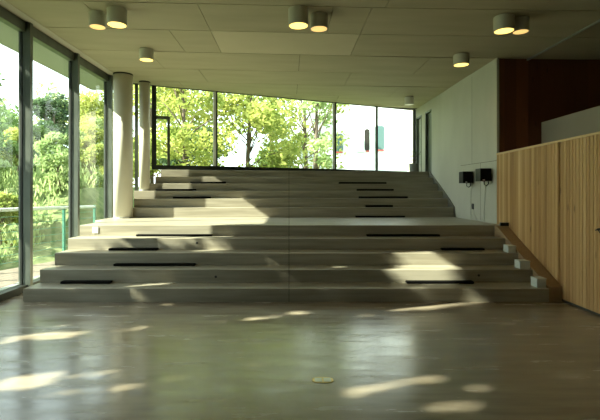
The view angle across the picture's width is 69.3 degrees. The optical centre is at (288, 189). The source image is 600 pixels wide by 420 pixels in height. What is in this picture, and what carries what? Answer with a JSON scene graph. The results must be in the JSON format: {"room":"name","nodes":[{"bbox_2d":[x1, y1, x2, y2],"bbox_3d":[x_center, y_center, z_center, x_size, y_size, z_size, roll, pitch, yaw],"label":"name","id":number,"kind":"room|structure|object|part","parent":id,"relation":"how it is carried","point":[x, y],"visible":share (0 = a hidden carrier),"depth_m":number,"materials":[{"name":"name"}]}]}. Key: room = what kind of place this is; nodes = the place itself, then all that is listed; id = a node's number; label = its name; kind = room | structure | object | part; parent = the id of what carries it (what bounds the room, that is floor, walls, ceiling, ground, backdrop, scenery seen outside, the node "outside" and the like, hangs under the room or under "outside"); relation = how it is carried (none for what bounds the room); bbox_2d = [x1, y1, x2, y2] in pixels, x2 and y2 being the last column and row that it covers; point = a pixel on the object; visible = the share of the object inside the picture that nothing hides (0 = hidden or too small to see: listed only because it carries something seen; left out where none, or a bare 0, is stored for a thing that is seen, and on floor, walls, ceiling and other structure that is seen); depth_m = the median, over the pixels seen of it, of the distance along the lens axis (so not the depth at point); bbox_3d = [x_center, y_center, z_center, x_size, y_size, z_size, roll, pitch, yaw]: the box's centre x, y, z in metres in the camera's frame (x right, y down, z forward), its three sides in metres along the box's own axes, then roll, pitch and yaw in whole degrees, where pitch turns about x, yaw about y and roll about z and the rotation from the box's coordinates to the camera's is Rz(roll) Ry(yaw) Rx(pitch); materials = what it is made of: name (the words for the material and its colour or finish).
{"room":"building lobby","nodes":[
{"label":"building lobby","id":0,"kind":"room"},
{"bbox_2d":[0,5,27,301],"bbox_3d":[-4.100,-0.515,6.025,0.280,4.130,1.220,0,0,0],"label":"window","id":1,"kind":"structure","parent":0,"point":[7,17],"depth_m":6.54,"materials":[{"name":"grey metal"}]},
{"bbox_3d":[-4.060,1.500,6.060,0.120,0.100,1.150,0,0,0],"label":"sill","id":2,"kind":"part","parent":1,"relation":"part of","materials":[{"name":"grey metal"}]},
{"bbox_2d":[15,22,73,286],"bbox_3d":[-4.100,-0.515,7.385,0.280,4.130,1.500,0,0,0],"label":"window","id":3,"kind":"structure","parent":0,"point":[32,34],"depth_m":6.63,"materials":[{"name":"grey metal"}]},
{"bbox_3d":[-4.060,1.500,7.420,0.120,0.100,1.430,0,0,0],"label":"sill","id":4,"kind":"part","parent":3,"relation":"part of","materials":[{"name":"grey metal"}]},
{"bbox_2d":[68,53,108,237],"bbox_3d":[-4.100,-0.515,8.910,0.280,4.130,1.550,0,0,0],"label":"window","id":5,"kind":"structure","parent":0,"point":[79,62],"depth_m":8.13,"materials":[{"name":"grey metal"}]},
{"bbox_2d":[104,75,112,218],"bbox_3d":[-4.100,-0.515,10.015,0.280,4.130,0.660,0,0,0],"label":"window","id":6,"kind":"structure","parent":0,"point":[109,85],"depth_m":9.68,"materials":[{"name":"grey metal"}]},
{"bbox_2d":[135,83,151,190],"bbox_3d":[-3.532,-1.011,10.561,0.425,3.122,0.080,0,0,-19],"label":"window","id":7,"kind":"structure","parent":0,"point":[136,85],"depth_m":10.47,"materials":[{"name":"grey metal"}]},
{"bbox_2d":[152,85,215,169],"bbox_3d":[-2.621,-1.532,10.869,1.568,2.064,0.080,0,0,-19],"label":"window","id":8,"kind":"structure","parent":0,"point":[168,166],"depth_m":10.69,"materials":[{"name":"grey metal"}]},
{"bbox_2d":[213,91,334,170],"bbox_3d":[-0.330,-1.515,11.643,3.398,2.030,0.080,0,0,-19],"label":"window","id":9,"kind":"structure","parent":0,"point":[214,93],"depth_m":11.25,"materials":[{"name":"grey metal"}]},
{"bbox_2d":[0,293,599,419],"bbox_3d":[1.825,1.675,2.450,12.350,0.250,11.500,0,0,0],"label":"floor","id":10,"kind":"structure","parent":0,"point":[59,360],"depth_m":3.87,"materials":[{"name":"grey concrete"}]},
{"bbox_2d":[23,170,561,301],"bbox_3d":[-0.090,0.521,9.489,7.779,2.058,6.978,0,0,0],"label":"staircase","id":11,"kind":"structure","parent":10,"relation":"on","point":[278,236],"depth_m":7.15,"materials":[{"name":"concrete"}]},
{"bbox_2d":[60,280,111,283],"bbox_3d":[-2.962,1.347,6.343,0.724,0.034,0.100,0,0,0],"label":"mat","id":12,"kind":"object","parent":11,"relation":"on","point":[63,281],"visible":1,"depth_m":6.30,"materials":[{"name":"black fabric"}]},
{"bbox_2d":[93,227,97,232],"bbox_3d":[-3.400,0.705,7.613,0.100,0.110,0.013,0,0,0],"label":"socket plate","id":13,"kind":"object","parent":11,"relation":"attached to","point":[95,229],"visible":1,"depth_m":7.61,"materials":[{"name":"white plastic"}]},
{"bbox_2d":[113,72,132,218],"bbox_3d":[-3.680,-0.974,9.620,0.422,3.188,0.422,0,0,0],"label":"round column","id":14,"kind":"structure","parent":11,"relation":"on","point":[122,81],"depth_m":9.44,"materials":[{"name":"paint"}]},
{"bbox_2d":[108,248,158,249],"bbox_3d":[-2.563,0.975,7.153,0.799,0.034,0.100,0,0,0],"label":"mat","id":15,"kind":"object","parent":11,"relation":"on","point":[109,248],"visible":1,"depth_m":7.11,"materials":[{"name":"black fabric"}]},
{"bbox_2d":[139,80,149,190],"bbox_3d":[-3.420,-1.272,10.270,0.262,2.582,0.262,0,0,0],"label":"slim column","id":16,"kind":"structure","parent":11,"relation":"on","point":[144,86],"depth_m":10.16,"materials":[{"name":"paint"}]},
{"bbox_2d":[113,263,195,265],"bbox_3d":[-2.089,1.161,6.748,1.257,0.034,0.100,0,0,0],"label":"mat","id":17,"kind":"object","parent":11,"relation":"on","point":[115,264],"visible":1,"depth_m":6.70,"materials":[{"name":"black fabric"}]},
{"bbox_2d":[136,234,212,235],"bbox_3d":[-1.995,0.788,7.558,1.318,0.034,0.100,0,0,0],"label":"mat","id":18,"kind":"object","parent":11,"relation":"on","point":[136,234],"visible":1,"depth_m":7.52,"materials":[{"name":"black fabric"}]},
{"bbox_2d":[156,189,195,190],"bbox_3d":[-2.671,-0.004,10.250,0.928,0.046,0.100,0,0,-6],"label":"mat","id":19,"kind":"object","parent":11,"relation":"on","point":[156,189],"visible":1,"depth_m":10.20,"materials":[{"name":"black fabric"}]},
{"bbox_2d":[173,197,210,198],"bbox_3d":[-2.258,0.176,10.100,0.867,0.046,0.100,0,0,-5],"label":"mat","id":20,"kind":"object","parent":11,"relation":"on","point":[173,197],"visible":1,"depth_m":10.05,"materials":[{"name":"black rubber"}]},
{"bbox_2d":[190,182,225,183],"bbox_3d":[-1.960,-0.178,10.528,0.855,0.046,0.100,0,0,-8],"label":"mat","id":21,"kind":"object","parent":11,"relation":"on","point":[190,182],"visible":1,"depth_m":10.48,"materials":[{"name":"black rubber"}]},
{"bbox_2d":[339,182,385,183],"bbox_3d":[1.875,-0.178,11.034,1.228,0.046,0.100,0,0,-8],"label":"mat","id":22,"kind":"object","parent":11,"relation":"on","point":[339,182],"visible":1,"depth_m":10.98,"materials":[{"name":"black rubber"}]},
{"bbox_2d":[357,189,393,190],"bbox_3d":[2.140,-0.004,10.761,0.924,0.046,0.100,0,0,-6],"label":"mat","id":23,"kind":"object","parent":11,"relation":"on","point":[357,189],"visible":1,"depth_m":10.71,"materials":[{"name":"black fabric"}]},
{"bbox_2d":[365,205,392,206],"bbox_3d":[2.110,0.377,10.145,0.636,0.046,0.100,0,0,-3],"label":"mat","id":24,"kind":"object","parent":11,"relation":"on","point":[365,205],"visible":0.88,"depth_m":10.10,"materials":[{"name":"black fabric"}]},
{"bbox_2d":[355,216,404,216],"bbox_3d":[2.068,0.603,9.838,1.119,0.034,0.100,0,0,-2],"label":"mat","id":25,"kind":"object","parent":11,"relation":"on","point":[355,216],"visible":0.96,"depth_m":9.79,"materials":[{"name":"black rubber"}]},
{"bbox_2d":[359,196,407,197],"bbox_3d":[2.275,0.176,10.465,1.190,0.046,0.100,0,0,-5],"label":"mat","id":26,"kind":"object","parent":11,"relation":"on","point":[359,196],"visible":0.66,"depth_m":10.42,"materials":[{"name":"black fabric"}]},
{"bbox_2d":[366,234,439,235],"bbox_3d":[1.986,0.788,7.558,1.266,0.034,0.100,0,0,0],"label":"mat","id":27,"kind":"object","parent":11,"relation":"on","point":[366,234],"visible":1,"depth_m":7.52,"materials":[{"name":"black fabric"}]},
{"bbox_2d":[408,150,419,171],"bbox_3d":[3.517,-0.809,12.120,0.346,0.624,0.345,0,0,0],"label":"plant pot","id":28,"kind":"object","parent":11,"relation":"on","point":[413,167],"visible":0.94,"depth_m":12.06,"materials":[{"name":"grey ceramic"}]},
{"bbox_3d":[3.500,-0.620,12.150,0.270,0.245,0.270,0,0,0],"label":"pot","id":29,"kind":"part","parent":28,"relation":"part of","materials":[{"name":"grey"}]},
{"bbox_2d":[405,280,473,283],"bbox_3d":[2.201,1.347,6.343,0.975,0.034,0.100,0,0,0],"label":"mat","id":30,"kind":"object","parent":11,"relation":"on","point":[406,281],"visible":1,"depth_m":6.30,"materials":[{"name":"black fabric"}]},
{"bbox_3d":[3.787,0.056,10.890,0.024,1.128,2.020,0,0,0],"label":"wall skirting","id":31,"kind":"part","parent":11,"relation":"part of","materials":[{"name":"grey"}]},
{"bbox_2d":[440,248,484,249],"bbox_3d":[2.863,0.975,7.153,0.699,0.034,0.100,0,0,0],"label":"mat","id":32,"kind":"object","parent":11,"relation":"on","point":[440,248],"visible":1,"depth_m":7.11,"materials":[{"name":"black fabric"}]},
{"bbox_2d":[500,222,508,225],"bbox_3d":[3.710,0.590,7.475,0.140,0.060,0.050,0,0,0],"label":"cable box","id":33,"kind":"object","parent":11,"relation":"on","point":[501,223],"visible":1,"depth_m":7.45,"materials":[{"name":"black plastic"}]},
{"bbox_2d":[503,244,515,252],"bbox_3d":[3.532,0.936,6.939,0.130,0.110,0.167,0,0,0],"label":"box","id":34,"kind":"object","parent":11,"relation":"on","point":[509,248],"visible":1,"depth_m":6.86,"materials":[{"name":"white"}]},
{"bbox_2d":[514,259,529,268],"bbox_3d":[3.516,1.117,6.535,0.158,0.120,0.167,0,0,0],"label":"box","id":35,"kind":"object","parent":11,"relation":"on","point":[519,263],"visible":1,"depth_m":6.46,"materials":[{"name":"white"}]},
{"bbox_3d":[3.516,1.063,6.535,0.158,0.012,0.167,0,0,0],"label":"lid","id":36,"kind":"part","parent":35,"relation":"part of","materials":[{"name":"white"}]},
{"bbox_2d":[530,276,546,287],"bbox_3d":[3.526,1.298,6.130,0.138,0.130,0.167,0,0,0],"label":"box","id":37,"kind":"object","parent":11,"relation":"on","point":[536,281],"visible":1,"depth_m":6.05,"materials":[{"name":"white"}]},
{"bbox_3d":[3.526,1.240,6.130,0.138,0.012,0.167,0,0,0],"label":"lid","id":38,"kind":"part","parent":37,"relation":"part of","materials":[{"name":"white"}]},
{"bbox_2d":[312,377,333,382],"bbox_3d":[0.275,1.546,3.530,0.176,0.006,0.100,0,0,0],"label":"floor outlet","id":39,"kind":"object","parent":10,"relation":"attached to","point":[316,379],"visible":1,"depth_m":3.52,"materials":[{"name":"gold metal"}]},
{"bbox_2d":[0,0,599,109],"bbox_3d":[1.950,-3.100,4.975,12.500,1.400,16.350,0,0,0],"label":"ceiling","id":40,"kind":"structure","parent":0,"point":[381,53],"depth_m":7.21,"materials":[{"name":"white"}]},
{"bbox_2d":[0,21,103,89],"bbox_3d":[-4.630,-2.690,8.050,0.940,0.220,6.300,0,0,0],"label":"roof overhang","id":41,"kind":"object","parent":40,"relation":"attached to","point":[9,37],"visible":0.44,"depth_m":8.50,"materials":[{"name":"grey"}]},
{"bbox_2d":[0,0,112,75],"bbox_3d":[-3.922,-2.572,7.935,0.125,0.008,4.730,0,0,0],"label":"trim","id":42,"kind":"structure","parent":40,"relation":"attached to","point":[4,3],"depth_m":7.11,"materials":[{"name":"paint"}]},
{"bbox_2d":[89,10,105,29],"bbox_3d":[-2.760,-2.448,6.250,0.230,0.200,0.230,0,0,0],"label":"ceiling lamp","id":43,"kind":"object","parent":40,"relation":"hanging from","point":[97,19],"visible":1,"depth_m":6.17,"materials":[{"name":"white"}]},
{"bbox_2d":[90,24,104,29],"bbox_3d":[-2.760,-2.350,6.250,0.205,0.003,0.205,0,0,0],"label":"diffuser","id":44,"kind":"object","parent":43,"relation":"attached to","point":[94,26],"depth_m":6.23,"materials":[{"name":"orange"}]},
{"bbox_2d":[107,6,126,28],"bbox_3d":[-2.420,-2.430,6.100,0.270,0.220,0.270,0,0,0],"label":"ceiling lamp","id":45,"kind":"object","parent":40,"relation":"hanging from","point":[116,15],"visible":1,"depth_m":6.00,"materials":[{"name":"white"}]},
{"bbox_2d":[108,22,125,27],"bbox_3d":[-2.420,-2.323,6.100,0.245,0.003,0.245,0,0,0],"label":"diffuser","id":46,"kind":"object","parent":45,"relation":"attached to","point":[112,24],"depth_m":6.08,"materials":[{"name":"white"}]},
{"bbox_2d":[139,47,153,61],"bbox_3d":[-2.580,-2.449,7.850,0.250,0.190,0.250,0,0,0],"label":"ceiling lamp","id":47,"kind":"object","parent":40,"relation":"hanging from","point":[146,54],"visible":1,"depth_m":7.76,"materials":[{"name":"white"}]},
{"bbox_2d":[140,58,152,61],"bbox_3d":[-2.580,-2.356,7.850,0.225,0.003,0.225,0,0,0],"label":"diffuser","id":48,"kind":"object","parent":47,"relation":"attached to","point":[141,59],"depth_m":7.82,"materials":[{"name":"white"}]},
{"bbox_3d":[-0.060,-2.498,7.400,2.352,0.075,1.082,0,0,0],"label":"pale panel","id":49,"kind":"part","parent":40,"relation":"part of","materials":[{"name":"white paint"}]},
{"bbox_2d":[288,5,308,29],"bbox_3d":[0.130,-2.367,5.950,0.276,0.230,0.276,0,0,0],"label":"ceiling lamp","id":50,"kind":"object","parent":40,"relation":"hanging from","point":[298,15],"visible":1,"depth_m":5.85,"materials":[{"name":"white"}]},
{"bbox_2d":[289,22,307,28],"bbox_3d":[0.130,-2.255,5.950,0.251,0.003,0.251,0,0,0],"label":"diffuser","id":51,"kind":"object","parent":50,"relation":"attached to","point":[293,25],"depth_m":5.94,"materials":[{"name":"white"}]},
{"bbox_2d":[310,11,327,31],"bbox_3d":[0.425,-2.375,6.130,0.250,0.200,0.250,0,0,0],"label":"ceiling lamp","id":52,"kind":"object","parent":40,"relation":"hanging from","point":[318,21],"visible":1,"depth_m":6.04,"materials":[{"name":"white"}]},
{"bbox_2d":[311,26,326,31],"bbox_3d":[0.425,-2.278,6.130,0.225,0.003,0.225,0,0,0],"label":"diffuser","id":53,"kind":"object","parent":52,"relation":"attached to","point":[313,28],"depth_m":6.11,"materials":[{"name":"orange"}]},
{"bbox_2d":[405,97,413,105],"bbox_3d":[3.130,-2.319,11.300,0.230,0.190,0.230,0,0,0],"label":"ceiling lamp","id":54,"kind":"object","parent":40,"relation":"hanging from","point":[408,100],"visible":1,"depth_m":11.21,"materials":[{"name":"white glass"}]},
{"bbox_2d":[453,53,468,66],"bbox_3d":[3.080,-2.325,7.750,0.270,0.180,0.270,0,0,0],"label":"ceiling lamp","id":55,"kind":"object","parent":40,"relation":"hanging from","point":[459,59],"visible":1,"depth_m":7.65,"materials":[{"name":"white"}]},
{"bbox_2d":[454,63,468,66],"bbox_3d":[3.080,-2.237,7.750,0.245,0.003,0.245,0,0,0],"label":"diffuser","id":56,"kind":"object","parent":55,"relation":"attached to","point":[455,64],"depth_m":7.72,"materials":[{"name":"white"}]},
{"bbox_2d":[493,13,514,34],"bbox_3d":[3.000,-2.317,6.050,0.270,0.200,0.270,0,0,0],"label":"ceiling lamp","id":57,"kind":"object","parent":40,"relation":"hanging from","point":[504,23],"visible":1,"depth_m":5.95,"materials":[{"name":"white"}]},
{"bbox_2d":[494,28,513,33],"bbox_3d":[3.000,-2.219,6.050,0.245,0.003,0.245,0,0,0],"label":"diffuser","id":58,"kind":"object","parent":57,"relation":"attached to","point":[496,30],"depth_m":6.03,"materials":[{"name":"white"}]},
{"bbox_2d":[512,16,529,34],"bbox_3d":[3.270,-2.321,6.120,0.220,0.180,0.220,0,0,0],"label":"ceiling lamp","id":59,"kind":"object","parent":40,"relation":"hanging from","point":[522,24],"visible":0.94,"depth_m":6.03,"materials":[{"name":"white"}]},
{"bbox_2d":[513,29,527,33],"bbox_3d":[3.270,-2.233,6.120,0.195,0.003,0.195,0,0,0],"label":"diffuser","id":60,"kind":"object","parent":59,"relation":"attached to","point":[517,31],"depth_m":6.10,"materials":[{"name":"orange"}]},
{"bbox_2d":[527,19,599,60],"bbox_3d":[4.372,-2.384,6.775,0.025,0.028,2.350,0,0,0],"label":"rail","id":61,"kind":"object","parent":40,"relation":"attached to","point":[597,21],"visible":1,"depth_m":6.83,"materials":[{"name":"silver metal"}]},
{"bbox_2d":[332,102,376,170],"bbox_3d":[1.880,-1.479,12.390,1.378,1.958,0.080,0,0,-19],"label":"window","id":62,"kind":"structure","parent":0,"point":[335,103],"depth_m":12.16,"materials":[{"name":"grey metal"}]},
{"bbox_2d":[375,106,415,170],"bbox_3d":[3.159,-1.465,12.823,1.321,1.929,0.080,0,0,-19],"label":"window","id":63,"kind":"structure","parent":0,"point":[376,108],"depth_m":12.64,"materials":[{"name":"grey metal"}]},
{"bbox_2d":[408,58,599,283],"bbox_3d":[3.934,-0.500,5.450,0.292,4.100,16.900,0,0,0],"label":"wall","id":64,"kind":"structure","parent":0,"point":[465,116],"depth_m":8.13,"materials":[{"name":"paint"}]},
{"bbox_2d":[416,115,421,171],"bbox_3d":[3.894,-1.315,12.670,0.212,1.670,0.500,0,0,0],"label":"door","id":65,"kind":"structure","parent":64,"relation":"in","point":[419,118],"depth_m":12.76,"materials":[{"name":"grey metal"}]},
{"bbox_2d":[425,109,431,172],"bbox_3d":[3.900,-1.250,11.835,0.200,1.840,0.570,0,0,0],"label":"door","id":66,"kind":"structure","parent":64,"relation":"in","point":[428,114],"depth_m":12.00,"materials":[{"name":"grey metal"}]},
{"bbox_2d":[459,171,472,187],"bbox_3d":[3.678,-0.213,8.966,0.245,0.337,0.229,0,0,0],"label":"wall speaker","id":67,"kind":"object","parent":64,"relation":"attached to","point":[466,177],"visible":1,"depth_m":8.85,"materials":[{"name":"black plastic"}]},
{"bbox_2d":[463,172,472,182],"bbox_3d":[3.660,-0.260,8.857,0.200,0.220,0.007,0,0,0],"label":"grille","id":68,"kind":"object","parent":67,"relation":"attached to","point":[467,176],"depth_m":8.85,"materials":[{"name":"black metal"}]},
{"bbox_2d":[475,168,491,185],"bbox_3d":[3.678,-0.238,8.165,0.245,0.337,0.229,0,0,0],"label":"wall speaker","id":69,"kind":"object","parent":64,"relation":"attached to","point":[481,174],"visible":1,"depth_m":8.05,"materials":[{"name":"black plastic"}]},
{"bbox_2d":[480,169,490,180],"bbox_3d":[3.660,-0.285,8.057,0.200,0.220,0.007,0,0,0],"label":"grille","id":70,"kind":"object","parent":69,"relation":"attached to","point":[485,174],"depth_m":8.05,"materials":[{"name":"black metal"}]},
{"bbox_2d":[560,134,599,313],"bbox_3d":[3.838,0.406,5.144,0.164,2.218,1.888,0,0,0],"label":"door","id":71,"kind":"structure","parent":64,"relation":"in","point":[580,157],"depth_m":5.65,"materials":[{"name":"brown wood"}]},
{"bbox_2d":[562,299,599,315],"bbox_3d":[3.860,1.533,1.550,0.080,0.034,9.100,0,0,0],"label":"trim","id":72,"kind":"structure","parent":64,"relation":"attached to","point":[566,301],"depth_m":5.66,"materials":[{"name":"brown"}]},
{"bbox_2d":[499,59,599,152],"bbox_3d":[5.923,-0.440,8.080,4.155,3.980,0.220,0,0,0],"label":"wall","id":73,"kind":"structure","parent":0,"point":[532,92],"depth_m":7.97,"materials":[{"name":"brown wood"}]},
{"bbox_2d":[541,106,599,143],"bbox_3d":[4.705,0.095,2.475,0.150,2.910,10.950,0,0,0],"label":"wall","id":74,"kind":"structure","parent":0,"point":[587,121],"depth_m":7.10,"materials":[{"name":"grey paint"}]},
{"label":"outside","id":75,"kind":"structure","parent":0,"visible":0},
{"bbox_2d":[0,187,138,270],"bbox_3d":[0.000,0.810,34.000,120.000,2.480,92.000,0,0,0],"label":"lawn","id":76,"kind":"structure","parent":75,"point":[88,196],"depth_m":11.74,"materials":[{"name":"green plant"}]},
{"bbox_2d":[0,147,10,191],"bbox_3d":[-8.933,-0.704,12.582,1.564,2.180,2.035,0,0,0],"label":"shrub","id":77,"kind":"object","parent":76,"relation":"on","point":[5,164],"visible":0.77,"depth_m":12.65,"materials":[{"name":"green plant"}]},
{"bbox_2d":[0,73,17,155],"bbox_3d":[-10.778,-2.885,14.205,2.774,5.711,2.714,0,0,34],"label":"leafy tree","id":78,"kind":"object","parent":76,"relation":"on","point":[2,134],"visible":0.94,"depth_m":14.52,"materials":[{"name":"green plant"}]},
{"bbox_2d":[0,158,18,197],"label":"plants","id":79,"kind":"object","parent":76,"relation":"on","point":[9,181],"depth_m":13.02,"materials":[{"name":"green plant"}]},
{"bbox_2d":[0,191,18,249],"bbox_3d":[-7.318,0.921,10.855,1.061,1.796,1.611,0,0,17],"label":"shrub","id":80,"kind":"object","parent":76,"relation":"on","point":[6,201],"visible":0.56,"depth_m":10.89,"materials":[{"name":"green plant"}]},
{"bbox_2d":[0,123,18,173],"bbox_3d":[-12.639,-1.412,18.980,2.392,3.046,2.081,0,0,0],"label":"shrub","id":81,"kind":"object","parent":76,"relation":"on","point":[2,127],"visible":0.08,"depth_m":18.74,"materials":[{"name":"green plant"}]},
{"bbox_2d":[0,218,18,262],"label":"plants","id":82,"kind":"object","parent":76,"relation":"on","point":[9,235],"depth_m":10.47,"materials":[{"name":"green plant"}]},
{"bbox_2d":[0,98,34,157],"bbox_3d":[-19.005,-2.584,27.232,8.430,6.884,7.297,0,0,33],"label":"leafy tree","id":83,"kind":"object","parent":76,"relation":"on","point":[11,118],"visible":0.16,"depth_m":25.96,"materials":[{"name":"green plant"}]},
{"bbox_2d":[0,126,47,187],"bbox_3d":[-9.767,-1.129,15.754,2.022,2.410,1.711,0,0,0],"label":"shrub","id":84,"kind":"object","parent":76,"relation":"on","point":[14,131],"visible":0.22,"depth_m":15.49,"materials":[{"name":"green plant"}]},
{"bbox_2d":[7,125,64,187],"bbox_3d":[-8.403,-1.079,14.649,1.751,2.317,1.850,0,0,-42],"label":"shrub","id":85,"kind":"object","parent":76,"relation":"on","point":[38,132],"visible":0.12,"depth_m":14.55,"materials":[{"name":"green plant"}]},
{"bbox_2d":[0,91,83,170],"bbox_3d":[-9.958,-2.054,18.054,3.168,4.132,3.039,0,0,0],"label":"leafy tree","id":86,"kind":"object","parent":76,"relation":"on","point":[48,109],"visible":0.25,"depth_m":17.70,"materials":[{"name":"green plant"}]},
{"bbox_2d":[33,164,67,246],"label":"plants","id":87,"kind":"object","parent":76,"relation":"on","point":[39,182],"depth_m":12.17,"materials":[{"name":"green plant"}]},
{"bbox_2d":[33,82,83,159],"bbox_3d":[-12.885,-2.985,24.185,2.859,5.833,3.904,0,0,0],"label":"leafy tree","id":88,"kind":"object","parent":76,"relation":"on","point":[51,83],"visible":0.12,"depth_m":23.13,"materials":[{"name":"green plant"}]},
{"bbox_2d":[33,131,88,195],"bbox_3d":[-6.622,-0.747,12.633,1.412,1.960,1.396,0,0,14],"label":"shrub","id":89,"kind":"object","parent":76,"relation":"on","point":[52,145],"visible":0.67,"depth_m":12.33,"materials":[{"name":"green plant"}]},
{"bbox_2d":[64,116,103,187],"bbox_3d":[-8.065,-1.424,17.537,1.973,3.110,2.110,0,0,-35],"label":"shrub","id":90,"kind":"object","parent":76,"relation":"on","point":[99,123],"visible":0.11,"depth_m":17.40,"materials":[{"name":"green plant"}]},
{"bbox_2d":[80,119,103,187],"bbox_3d":[-6.792,-1.163,14.761,1.731,2.528,1.616,0,0,0],"label":"shrub","id":91,"kind":"object","parent":76,"relation":"on","point":[94,135],"visible":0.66,"depth_m":14.49,"materials":[{"name":"green plant"}]},
{"bbox_2d":[80,158,103,187],"label":"plants","id":92,"kind":"object","parent":76,"relation":"on","point":[95,175],"depth_m":13.75,"materials":[{"name":"green plant"}]},
{"bbox_2d":[65,88,138,179],"bbox_3d":[-9.418,-2.541,21.777,2.898,5.279,3.264,0,0,27],"label":"leafy tree","id":93,"kind":"object","parent":76,"relation":"on","point":[86,105],"visible":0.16,"depth_m":21.22,"materials":[{"name":"green plant"}]},
{"bbox_2d":[80,103,138,186],"bbox_3d":[-13.253,-3.149,31.040,6.322,6.655,6.120,0,0,-44],"label":"leafy tree","id":94,"kind":"object","parent":76,"relation":"on","point":[84,150],"visible":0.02,"depth_m":29.82,"materials":[{"name":"green plant"}]},
{"bbox_2d":[103,87,217,182],"bbox_3d":[-7.645,-3.943,26.181,6.217,7.713,5.616,0,0,0],"label":"leafy tree","id":95,"kind":"object","parent":76,"relation":"on","point":[162,122],"visible":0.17,"depth_m":25.82,"materials":[{"name":"green plant"}]},
{"bbox_2d":[159,121,232,165],"bbox_3d":[-4.794,-1.809,23.199,3.686,3.758,4.285,0,0,0],"label":"bush","id":96,"kind":"object","parent":76,"relation":"on","point":[164,161],"visible":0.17,"depth_m":22.21,"materials":[{"name":"yellow green leaves"},{"name":"bark"}]},
{"bbox_2d":[133,85,259,165],"bbox_3d":[-4.642,-3.278,18.486,5.401,6.487,5.236,0,0,35],"label":"leafy tree","id":97,"kind":"object","parent":76,"relation":"on","point":[180,143],"visible":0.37,"depth_m":18.18,"materials":[{"name":"green plant"}]},
{"bbox_2d":[191,90,304,167],"bbox_3d":[-1.999,-3.992,20.202,6.090,7.938,5.420,0,0,27],"label":"leafy tree","id":98,"kind":"object","parent":76,"relation":"on","point":[264,115],"visible":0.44,"depth_m":19.55,"materials":[{"name":"green plant"}]},
{"bbox_2d":[246,96,302,167],"bbox_3d":[-0.979,-3.496,24.910,3.891,6.843,4.700,0,0,0],"label":"leafy tree","id":99,"kind":"object","parent":76,"relation":"on","point":[270,100],"visible":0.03,"depth_m":24.57,"materials":[{"name":"green plant"}]},
{"bbox_2d":[252,96,350,168],"bbox_3d":[0.552,-4.033,22.925,5.793,7.946,5.562,0,0,0],"label":"leafy tree","id":100,"kind":"object","parent":76,"relation":"on","point":[303,136],"visible":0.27,"depth_m":22.05,"materials":[{"name":"green plant"}]},
{"bbox_2d":[298,100,342,168],"bbox_3d":[1.268,-2.756,18.143,2.050,5.443,2.874,0,0,-24],"label":"leafy tree","id":101,"kind":"object","parent":76,"relation":"on","point":[323,141],"visible":0.52,"depth_m":17.91,"materials":[{"name":"green plant"}]},
{"bbox_2d":[296,101,407,170],"bbox_3d":[6.800,-4.450,30.975,12.400,9.000,8.050,0,0,0],"label":"building","id":102,"kind":"structure","parent":76,"relation":"on","point":[358,123],"depth_m":27.00,"materials":[{"name":"white"}]},
{"bbox_3d":[3.052,-2.927,26.990,0.623,1.121,0.060,0,0,0],"label":"pane","id":103,"kind":"part","parent":102,"relation":"part of","materials":[{"name":"teal glass"}]},
{"bbox_3d":[4.858,-3.114,26.990,0.311,1.370,0.060,0,0,0],"label":"pane","id":104,"kind":"part","parent":102,"relation":"part of","materials":[{"name":"grey glass"}]},
{"bbox_3d":[5.637,-3.239,26.990,0.561,1.495,0.060,0,0,0],"label":"pane","id":105,"kind":"part","parent":102,"relation":"part of","materials":[{"name":"teal glass"}]},
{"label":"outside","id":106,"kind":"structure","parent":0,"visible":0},
{"bbox_2d":[0,261,54,287],"bbox_3d":[-5.430,1.605,3.775,2.340,0.090,13.550,0,0,0],"label":"terrace","id":107,"kind":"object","parent":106,"point":[8,276],"visible":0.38,"depth_m":8.10,"materials":[{"name":"beige concrete"}]},
{"bbox_2d":[0,205,95,264],"bbox_3d":[-5.525,0.987,8.450,0.072,1.326,4.807,0,0,18],"label":"terrace railing","id":108,"kind":"object","parent":107,"relation":"on","point":[63,208],"visible":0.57,"depth_m":9.67,"materials":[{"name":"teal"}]},
{"bbox_3d":[-5.525,0.385,8.450,0.072,0.122,4.729,0,0,18],"label":"rail","id":109,"kind":"part","parent":108,"relation":"part of","materials":[{"name":"white"}]},
{"bbox_3d":[-5.090,1.010,9.800,0.040,1.280,0.070,0,0,0],"label":"post","id":110,"kind":"part","parent":108,"relation":"part of","materials":[{"name":"teal paint"}]},
{"bbox_3d":[-4.800,1.010,10.700,0.040,1.280,0.070,0,0,0],"label":"post","id":111,"kind":"part","parent":108,"relation":"part of","materials":[{"name":"green metal"}]}
]}

